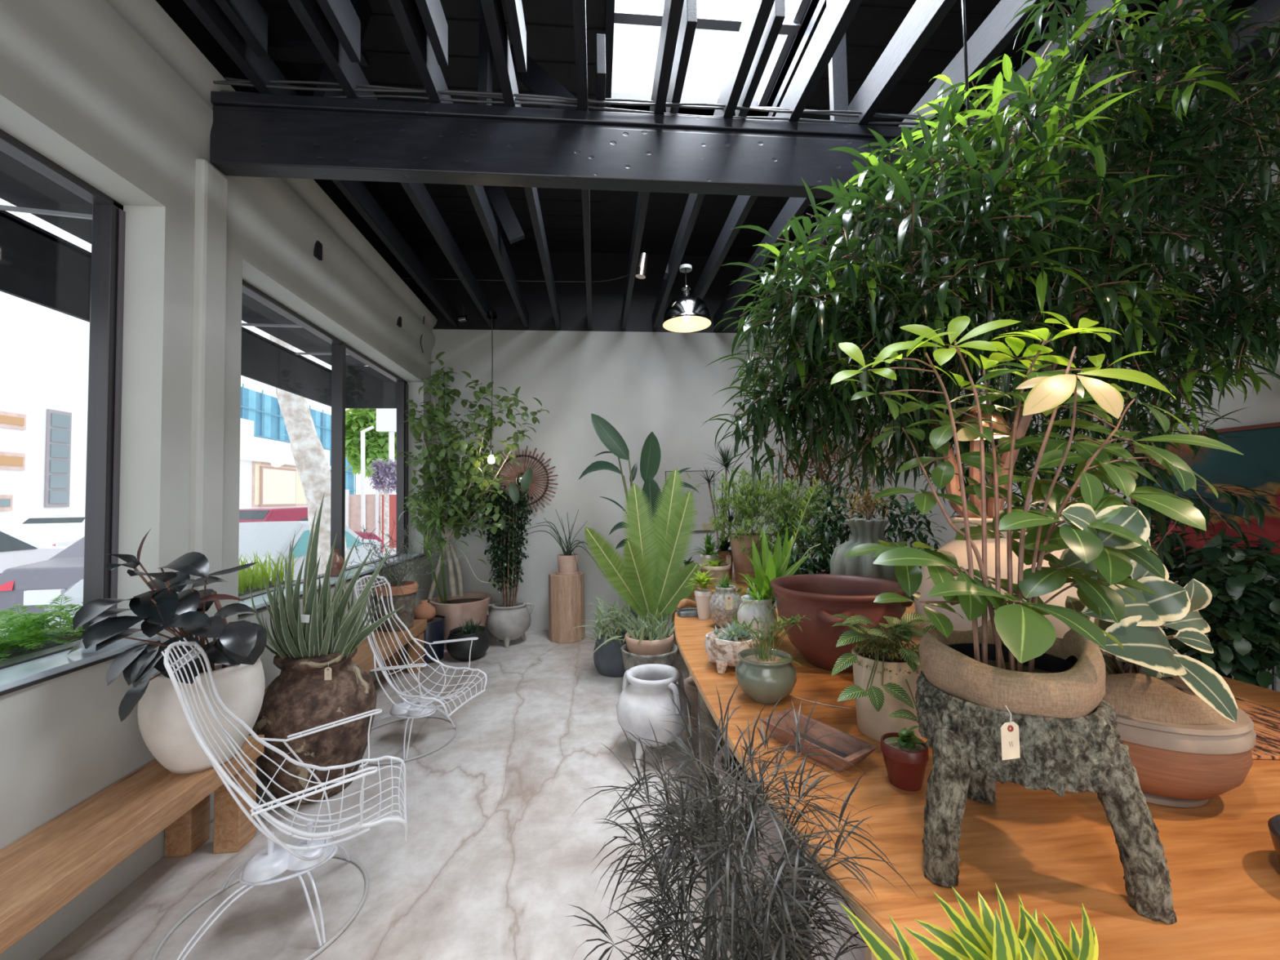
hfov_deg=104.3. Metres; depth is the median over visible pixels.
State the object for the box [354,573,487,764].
wire chair
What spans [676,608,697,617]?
stone slab
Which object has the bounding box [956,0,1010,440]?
pendant lamp
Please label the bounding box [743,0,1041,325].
ceiling beam
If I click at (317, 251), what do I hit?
wall box
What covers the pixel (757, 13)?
ceiling beam
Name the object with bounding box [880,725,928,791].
pot
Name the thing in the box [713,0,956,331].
ceiling beam
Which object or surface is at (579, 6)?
ceiling beam
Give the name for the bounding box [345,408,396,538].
tree
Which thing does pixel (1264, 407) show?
wall
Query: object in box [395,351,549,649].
ficus tree
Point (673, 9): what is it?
ceiling beam
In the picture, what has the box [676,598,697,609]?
driftwood
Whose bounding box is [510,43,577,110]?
ceiling
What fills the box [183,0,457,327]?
ceiling beam
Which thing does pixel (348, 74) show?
ceiling beam
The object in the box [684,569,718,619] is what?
leaf plant
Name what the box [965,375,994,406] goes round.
socket
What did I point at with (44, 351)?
apartment building
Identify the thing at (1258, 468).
abstract painting
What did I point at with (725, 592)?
pot plant
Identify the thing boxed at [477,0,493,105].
ceiling beam
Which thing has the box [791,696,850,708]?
string
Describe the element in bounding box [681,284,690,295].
socket
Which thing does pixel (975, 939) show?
dracaena
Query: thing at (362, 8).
ceiling beam
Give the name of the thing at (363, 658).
wooden bench
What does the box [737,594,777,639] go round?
pot
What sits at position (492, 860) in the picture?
floor
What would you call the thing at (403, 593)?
plant
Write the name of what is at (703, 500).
canvas
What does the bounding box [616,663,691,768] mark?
urn
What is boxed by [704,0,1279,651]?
tree
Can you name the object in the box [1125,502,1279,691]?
shrub
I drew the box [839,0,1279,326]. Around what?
ceiling beam
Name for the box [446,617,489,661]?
plant pot
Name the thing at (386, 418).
billboard
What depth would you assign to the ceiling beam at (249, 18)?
2.19 m
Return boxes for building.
[0,291,89,530]
[239,417,331,508]
[240,383,355,494]
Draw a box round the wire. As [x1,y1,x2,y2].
[420,315,424,353]
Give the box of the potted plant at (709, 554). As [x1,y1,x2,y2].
[686,533,731,564]
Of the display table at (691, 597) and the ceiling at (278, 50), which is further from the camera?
the display table at (691, 597)
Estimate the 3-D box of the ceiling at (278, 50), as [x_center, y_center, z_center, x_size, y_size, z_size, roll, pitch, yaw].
[-1.804,-2.273,2.640,0.660,0.045,0.085,-1,-2,-5]
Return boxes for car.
[0,526,68,573]
[0,536,84,630]
[8,514,84,546]
[44,520,384,627]
[239,506,383,546]
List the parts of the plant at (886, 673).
pot, stem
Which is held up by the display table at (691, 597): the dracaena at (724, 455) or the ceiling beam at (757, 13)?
the dracaena at (724, 455)
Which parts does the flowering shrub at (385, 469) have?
stem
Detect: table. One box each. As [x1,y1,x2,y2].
[671,568,825,677]
[674,602,1279,959]
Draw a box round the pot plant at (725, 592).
[708,573,742,628]
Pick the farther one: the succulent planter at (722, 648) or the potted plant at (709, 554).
the potted plant at (709, 554)
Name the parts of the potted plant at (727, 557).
pot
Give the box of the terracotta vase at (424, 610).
[413,600,435,622]
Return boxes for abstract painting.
[1127,422,1279,559]
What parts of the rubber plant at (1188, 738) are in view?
stem, pot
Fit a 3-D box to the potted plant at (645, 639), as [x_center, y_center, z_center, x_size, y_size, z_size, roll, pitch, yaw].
[0.058,1.152,3.864,0.500,0.413,0.592,-2,-2,18]
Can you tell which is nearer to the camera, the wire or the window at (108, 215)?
the window at (108, 215)
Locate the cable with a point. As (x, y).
(635, 272)
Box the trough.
[760,708,877,772]
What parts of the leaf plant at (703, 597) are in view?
pot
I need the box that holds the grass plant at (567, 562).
[509,509,606,584]
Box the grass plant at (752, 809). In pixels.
[566,680,921,959]
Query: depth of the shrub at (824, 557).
3.73 m
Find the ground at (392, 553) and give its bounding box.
[1,537,396,635]
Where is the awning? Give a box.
[0,150,396,408]
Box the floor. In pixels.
[38,625,811,959]
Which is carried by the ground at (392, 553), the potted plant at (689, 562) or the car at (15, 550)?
the car at (15, 550)
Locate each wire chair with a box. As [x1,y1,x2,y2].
[151,637,408,959]
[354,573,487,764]
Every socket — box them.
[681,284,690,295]
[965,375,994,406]
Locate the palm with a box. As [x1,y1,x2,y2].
[405,493,460,603]
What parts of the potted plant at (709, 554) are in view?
pot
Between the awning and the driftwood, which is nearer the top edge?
the awning
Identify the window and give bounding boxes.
[0,128,159,696]
[237,280,424,617]
[604,0,826,119]
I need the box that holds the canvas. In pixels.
[665,470,715,531]
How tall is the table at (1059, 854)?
0.750 m
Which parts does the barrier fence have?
post, panel, post, panel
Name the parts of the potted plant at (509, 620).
stem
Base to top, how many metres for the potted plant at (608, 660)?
0.706 m
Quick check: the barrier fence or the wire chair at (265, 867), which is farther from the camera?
the barrier fence
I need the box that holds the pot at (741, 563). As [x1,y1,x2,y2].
[728,533,770,584]
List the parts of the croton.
stem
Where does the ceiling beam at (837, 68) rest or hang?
on the ceiling beam at (253, 135)
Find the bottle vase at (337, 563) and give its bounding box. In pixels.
[325,549,346,577]
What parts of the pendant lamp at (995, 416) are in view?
rod, lamp shade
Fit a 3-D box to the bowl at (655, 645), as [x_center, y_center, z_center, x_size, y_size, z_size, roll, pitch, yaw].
[0.075,1.276,3.853,0.380,0.165,0.380,-1,-2,-5]
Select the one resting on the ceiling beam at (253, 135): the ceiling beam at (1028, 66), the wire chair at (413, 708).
the ceiling beam at (1028, 66)
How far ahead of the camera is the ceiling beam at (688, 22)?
2.34 m
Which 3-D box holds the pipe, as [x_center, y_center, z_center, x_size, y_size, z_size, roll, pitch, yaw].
[0.140,-1.976,2.624,4.401,0.107,0.098,-1,-2,-5]
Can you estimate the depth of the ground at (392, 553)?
17.89 m
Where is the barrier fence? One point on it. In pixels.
(353, 502)
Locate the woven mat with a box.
[1234,697,1279,759]
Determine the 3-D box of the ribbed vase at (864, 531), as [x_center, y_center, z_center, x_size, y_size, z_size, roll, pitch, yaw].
[1.297,0.528,2.828,0.408,0.610,0.412,-1,-2,-5]
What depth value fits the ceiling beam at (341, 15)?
2.21 m
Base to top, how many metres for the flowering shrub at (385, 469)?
3.278 m
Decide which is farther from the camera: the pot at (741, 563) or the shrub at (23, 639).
the pot at (741, 563)
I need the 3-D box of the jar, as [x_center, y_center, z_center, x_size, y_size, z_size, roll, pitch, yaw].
[-1.724,1.267,2.660,0.560,0.725,0.560,-1,-2,-5]
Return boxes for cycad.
[583,468,701,625]
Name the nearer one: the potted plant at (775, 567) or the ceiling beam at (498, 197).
the potted plant at (775, 567)
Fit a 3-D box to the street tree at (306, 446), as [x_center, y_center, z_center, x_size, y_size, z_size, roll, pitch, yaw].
[-5.568,-1.546,6.972,2.870,6.859,2.039,-1,-2,-5]
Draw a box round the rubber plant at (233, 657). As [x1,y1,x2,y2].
[67,528,266,773]
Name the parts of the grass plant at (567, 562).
pot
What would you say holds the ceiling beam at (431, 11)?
attached to the wall
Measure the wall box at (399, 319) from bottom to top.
0.130 m
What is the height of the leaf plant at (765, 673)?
0.399 m
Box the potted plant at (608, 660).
[571,596,635,677]
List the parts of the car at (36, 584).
number plate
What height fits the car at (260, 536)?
1.480 m
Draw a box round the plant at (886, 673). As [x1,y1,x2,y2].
[829,613,936,742]
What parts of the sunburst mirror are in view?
convex glass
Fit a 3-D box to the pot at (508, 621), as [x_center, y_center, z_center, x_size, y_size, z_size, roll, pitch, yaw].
[-1.383,1.516,5.264,0.513,0.419,0.450,-1,-2,-5]
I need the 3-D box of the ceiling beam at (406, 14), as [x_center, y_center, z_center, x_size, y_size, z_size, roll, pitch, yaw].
[-0.896,-2.061,0.945,0.052,0.180,9.880,-1,-2,-5]
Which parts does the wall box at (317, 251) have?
plate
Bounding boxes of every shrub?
[0,595,84,661]
[367,457,396,555]
[735,471,946,608]
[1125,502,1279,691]
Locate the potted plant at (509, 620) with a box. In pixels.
[477,467,533,647]
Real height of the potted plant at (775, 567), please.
0.857 m
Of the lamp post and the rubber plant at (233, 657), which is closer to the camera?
the rubber plant at (233, 657)
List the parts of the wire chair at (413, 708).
leg, armrest, leg, support rod, leg, armrest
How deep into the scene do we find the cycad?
3.96 m
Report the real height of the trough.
0.055 m
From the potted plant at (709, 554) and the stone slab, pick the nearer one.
the stone slab
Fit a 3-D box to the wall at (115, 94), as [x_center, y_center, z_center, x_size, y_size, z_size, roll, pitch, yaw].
[-2.055,-0.241,0.771,0.350,3.610,9.880,-1,-2,-5]
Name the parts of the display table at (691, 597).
leg, leg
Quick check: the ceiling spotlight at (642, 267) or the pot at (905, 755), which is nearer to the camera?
the pot at (905, 755)
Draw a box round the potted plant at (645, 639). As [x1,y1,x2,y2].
[612,602,677,655]
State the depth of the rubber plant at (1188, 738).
1.13 m
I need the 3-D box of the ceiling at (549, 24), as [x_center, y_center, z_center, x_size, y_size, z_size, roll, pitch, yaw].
[0.488,-2.965,1.103,5.550,0.110,9.880,-1,-2,-5]
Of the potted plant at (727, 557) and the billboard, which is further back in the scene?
the billboard
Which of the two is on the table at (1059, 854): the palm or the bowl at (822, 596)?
the bowl at (822, 596)
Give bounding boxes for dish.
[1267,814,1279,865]
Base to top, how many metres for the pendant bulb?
1.577 m
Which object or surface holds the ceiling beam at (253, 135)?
attached to the wall at (115, 94)
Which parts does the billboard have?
panel, post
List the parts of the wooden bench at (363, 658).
leg, leg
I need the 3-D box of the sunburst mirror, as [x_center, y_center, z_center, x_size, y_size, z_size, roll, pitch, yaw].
[-1.346,0.003,5.718,0.796,0.796,0.060,-1,-2,-5]
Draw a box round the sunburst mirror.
[489,445,558,515]
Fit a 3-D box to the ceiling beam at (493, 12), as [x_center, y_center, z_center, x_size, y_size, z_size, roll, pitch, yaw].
[-0.527,-2.066,0.978,0.052,0.180,9.880,-1,-2,-5]
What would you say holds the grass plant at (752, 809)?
on the floor
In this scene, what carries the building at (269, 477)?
on the ground at (392, 553)
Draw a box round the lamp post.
[360,426,373,532]
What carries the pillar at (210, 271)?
attached to the wall at (115, 94)
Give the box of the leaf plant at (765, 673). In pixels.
[721,587,810,704]
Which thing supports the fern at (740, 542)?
on the display table at (691, 597)
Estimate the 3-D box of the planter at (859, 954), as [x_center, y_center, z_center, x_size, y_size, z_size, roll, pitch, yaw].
[0.607,1.258,1.271,0.340,0.560,0.340,-1,-2,-5]
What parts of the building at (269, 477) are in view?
pane, pane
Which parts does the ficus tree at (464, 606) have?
pot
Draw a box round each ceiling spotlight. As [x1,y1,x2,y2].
[457,305,468,321]
[635,248,647,279]
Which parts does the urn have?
handle, handle, handle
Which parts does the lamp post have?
arm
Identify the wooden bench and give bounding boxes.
[0,734,264,954]
[351,618,426,674]
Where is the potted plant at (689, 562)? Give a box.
[678,556,697,590]
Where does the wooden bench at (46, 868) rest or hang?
on the floor
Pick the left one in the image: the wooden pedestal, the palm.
the palm
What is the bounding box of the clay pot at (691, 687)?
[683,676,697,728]
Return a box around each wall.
[0,0,437,959]
[431,328,864,632]
[861,71,1279,692]
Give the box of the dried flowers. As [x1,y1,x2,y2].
[832,468,911,524]
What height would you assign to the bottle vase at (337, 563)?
0.200 m
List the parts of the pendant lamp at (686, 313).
rod, bulb, lamp shade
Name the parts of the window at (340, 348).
sill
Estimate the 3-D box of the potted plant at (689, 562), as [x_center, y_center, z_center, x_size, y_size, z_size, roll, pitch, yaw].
[0.396,0.763,4.075,0.169,0.265,0.169,-2,-2,14]
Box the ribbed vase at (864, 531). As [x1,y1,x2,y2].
[830,518,907,617]
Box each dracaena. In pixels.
[695,438,750,550]
[839,882,1098,959]
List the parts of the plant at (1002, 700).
planter leg, planter leg, stem, nursery pot, bark planter, planter leg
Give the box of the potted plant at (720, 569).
[699,559,730,589]
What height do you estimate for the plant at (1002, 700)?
1.213 m
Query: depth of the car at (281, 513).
11.52 m
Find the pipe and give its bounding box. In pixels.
[213,76,1026,130]
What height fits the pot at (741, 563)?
0.420 m
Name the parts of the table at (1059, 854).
leg panel, leg panel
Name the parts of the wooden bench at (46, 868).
leg, leg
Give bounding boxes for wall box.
[313,240,322,260]
[396,316,401,327]
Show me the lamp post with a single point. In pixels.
(362, 432)
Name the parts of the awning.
frame rod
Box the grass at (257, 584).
[238,549,305,596]
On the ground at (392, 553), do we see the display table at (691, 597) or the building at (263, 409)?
the building at (263, 409)
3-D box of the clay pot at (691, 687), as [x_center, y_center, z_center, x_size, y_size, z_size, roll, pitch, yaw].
[0.409,1.476,3.295,0.260,0.282,0.260,-1,-2,-5]
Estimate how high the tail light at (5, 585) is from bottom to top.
0.190 m
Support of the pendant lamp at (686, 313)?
hanging from the ceiling beam at (757, 13)
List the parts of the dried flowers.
stem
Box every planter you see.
[423,614,445,663]
[620,642,677,684]
[704,620,761,674]
[713,746,805,900]
[804,854,865,959]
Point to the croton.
(827, 454)
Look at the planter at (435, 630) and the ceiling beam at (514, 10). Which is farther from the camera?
the planter at (435, 630)
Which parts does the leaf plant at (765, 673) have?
pot, stem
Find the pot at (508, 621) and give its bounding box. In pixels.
[486,600,533,647]
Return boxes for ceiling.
[257,0,1086,257]
[267,38,368,66]
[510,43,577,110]
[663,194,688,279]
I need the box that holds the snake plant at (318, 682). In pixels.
[248,494,404,805]
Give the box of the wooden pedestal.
[548,571,585,643]
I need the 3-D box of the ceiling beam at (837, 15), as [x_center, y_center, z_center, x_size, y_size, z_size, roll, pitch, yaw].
[0.966,-2.087,1.111,0.052,0.180,9.880,-1,-2,-5]
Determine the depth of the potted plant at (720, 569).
4.05 m
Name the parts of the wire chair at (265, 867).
leg, leg, support rod, rim rod, armrest, leg, armrest, leg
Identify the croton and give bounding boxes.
[756,413,915,564]
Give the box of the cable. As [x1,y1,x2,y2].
[400,271,635,282]
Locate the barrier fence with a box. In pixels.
[345,489,396,547]
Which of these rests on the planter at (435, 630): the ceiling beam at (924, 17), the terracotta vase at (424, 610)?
the terracotta vase at (424, 610)
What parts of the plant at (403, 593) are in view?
pot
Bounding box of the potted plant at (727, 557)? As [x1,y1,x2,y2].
[713,536,733,581]
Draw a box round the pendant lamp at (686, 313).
[662,263,711,333]
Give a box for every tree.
[269,334,348,574]
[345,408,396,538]
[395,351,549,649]
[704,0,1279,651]
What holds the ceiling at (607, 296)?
attached to the wall at (115, 94)
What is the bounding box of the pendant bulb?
[486,311,497,463]
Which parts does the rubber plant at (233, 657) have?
stem, pot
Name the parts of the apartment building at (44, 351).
pane, pane, pane, pane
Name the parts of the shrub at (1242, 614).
stem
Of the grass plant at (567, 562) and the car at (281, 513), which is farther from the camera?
the car at (281, 513)
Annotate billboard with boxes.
[376,408,396,494]
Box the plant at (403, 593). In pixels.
[346,508,467,631]
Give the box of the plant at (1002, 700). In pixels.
[830,311,1243,924]
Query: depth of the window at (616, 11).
3.23 m
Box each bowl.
[625,628,674,655]
[769,573,912,671]
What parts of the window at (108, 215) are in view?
sill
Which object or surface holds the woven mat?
on the table at (1059, 854)
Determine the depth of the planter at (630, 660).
3.69 m
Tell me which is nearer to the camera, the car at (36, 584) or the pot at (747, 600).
the pot at (747, 600)
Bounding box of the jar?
[252,646,377,805]
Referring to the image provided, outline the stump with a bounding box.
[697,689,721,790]
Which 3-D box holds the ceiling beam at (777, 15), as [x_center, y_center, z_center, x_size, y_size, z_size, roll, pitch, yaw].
[0.576,-2.080,2.453,0.044,0.200,0.620,-1,-2,-5]
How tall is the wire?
0.492 m
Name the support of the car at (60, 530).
on the ground at (392, 553)
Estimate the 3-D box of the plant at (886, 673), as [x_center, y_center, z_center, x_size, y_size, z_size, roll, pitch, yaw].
[0.779,0.599,1.521,0.375,0.389,0.410,-2,-2,18]
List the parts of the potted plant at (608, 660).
pot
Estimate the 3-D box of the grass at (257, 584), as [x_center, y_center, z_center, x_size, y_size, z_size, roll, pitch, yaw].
[-2.703,1.150,3.180,0.550,1.330,1.353,-1,-2,-5]
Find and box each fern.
[707,466,844,584]
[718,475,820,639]
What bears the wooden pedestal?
on the floor
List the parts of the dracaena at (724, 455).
stem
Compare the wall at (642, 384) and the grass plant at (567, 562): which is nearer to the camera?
the grass plant at (567, 562)
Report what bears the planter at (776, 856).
on the floor
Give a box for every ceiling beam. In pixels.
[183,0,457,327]
[209,90,1164,208]
[214,0,267,57]
[287,0,494,328]
[312,0,372,96]
[316,0,360,62]
[387,0,528,328]
[415,0,448,66]
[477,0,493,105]
[480,0,560,328]
[484,185,524,244]
[504,0,526,72]
[572,0,592,329]
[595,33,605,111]
[621,0,684,329]
[652,0,774,330]
[666,0,697,113]
[691,0,862,299]
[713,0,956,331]
[735,0,785,116]
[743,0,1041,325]
[776,0,1135,332]
[826,0,848,124]
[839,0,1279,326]
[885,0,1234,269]
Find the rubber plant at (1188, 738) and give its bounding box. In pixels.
[1059,502,1256,807]
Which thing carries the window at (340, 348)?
in the wall at (115, 94)
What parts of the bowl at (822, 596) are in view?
loop handle, loop handle, loop handle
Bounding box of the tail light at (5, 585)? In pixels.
[0,580,14,591]
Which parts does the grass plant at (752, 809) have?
stem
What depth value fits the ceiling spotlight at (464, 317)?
5.29 m

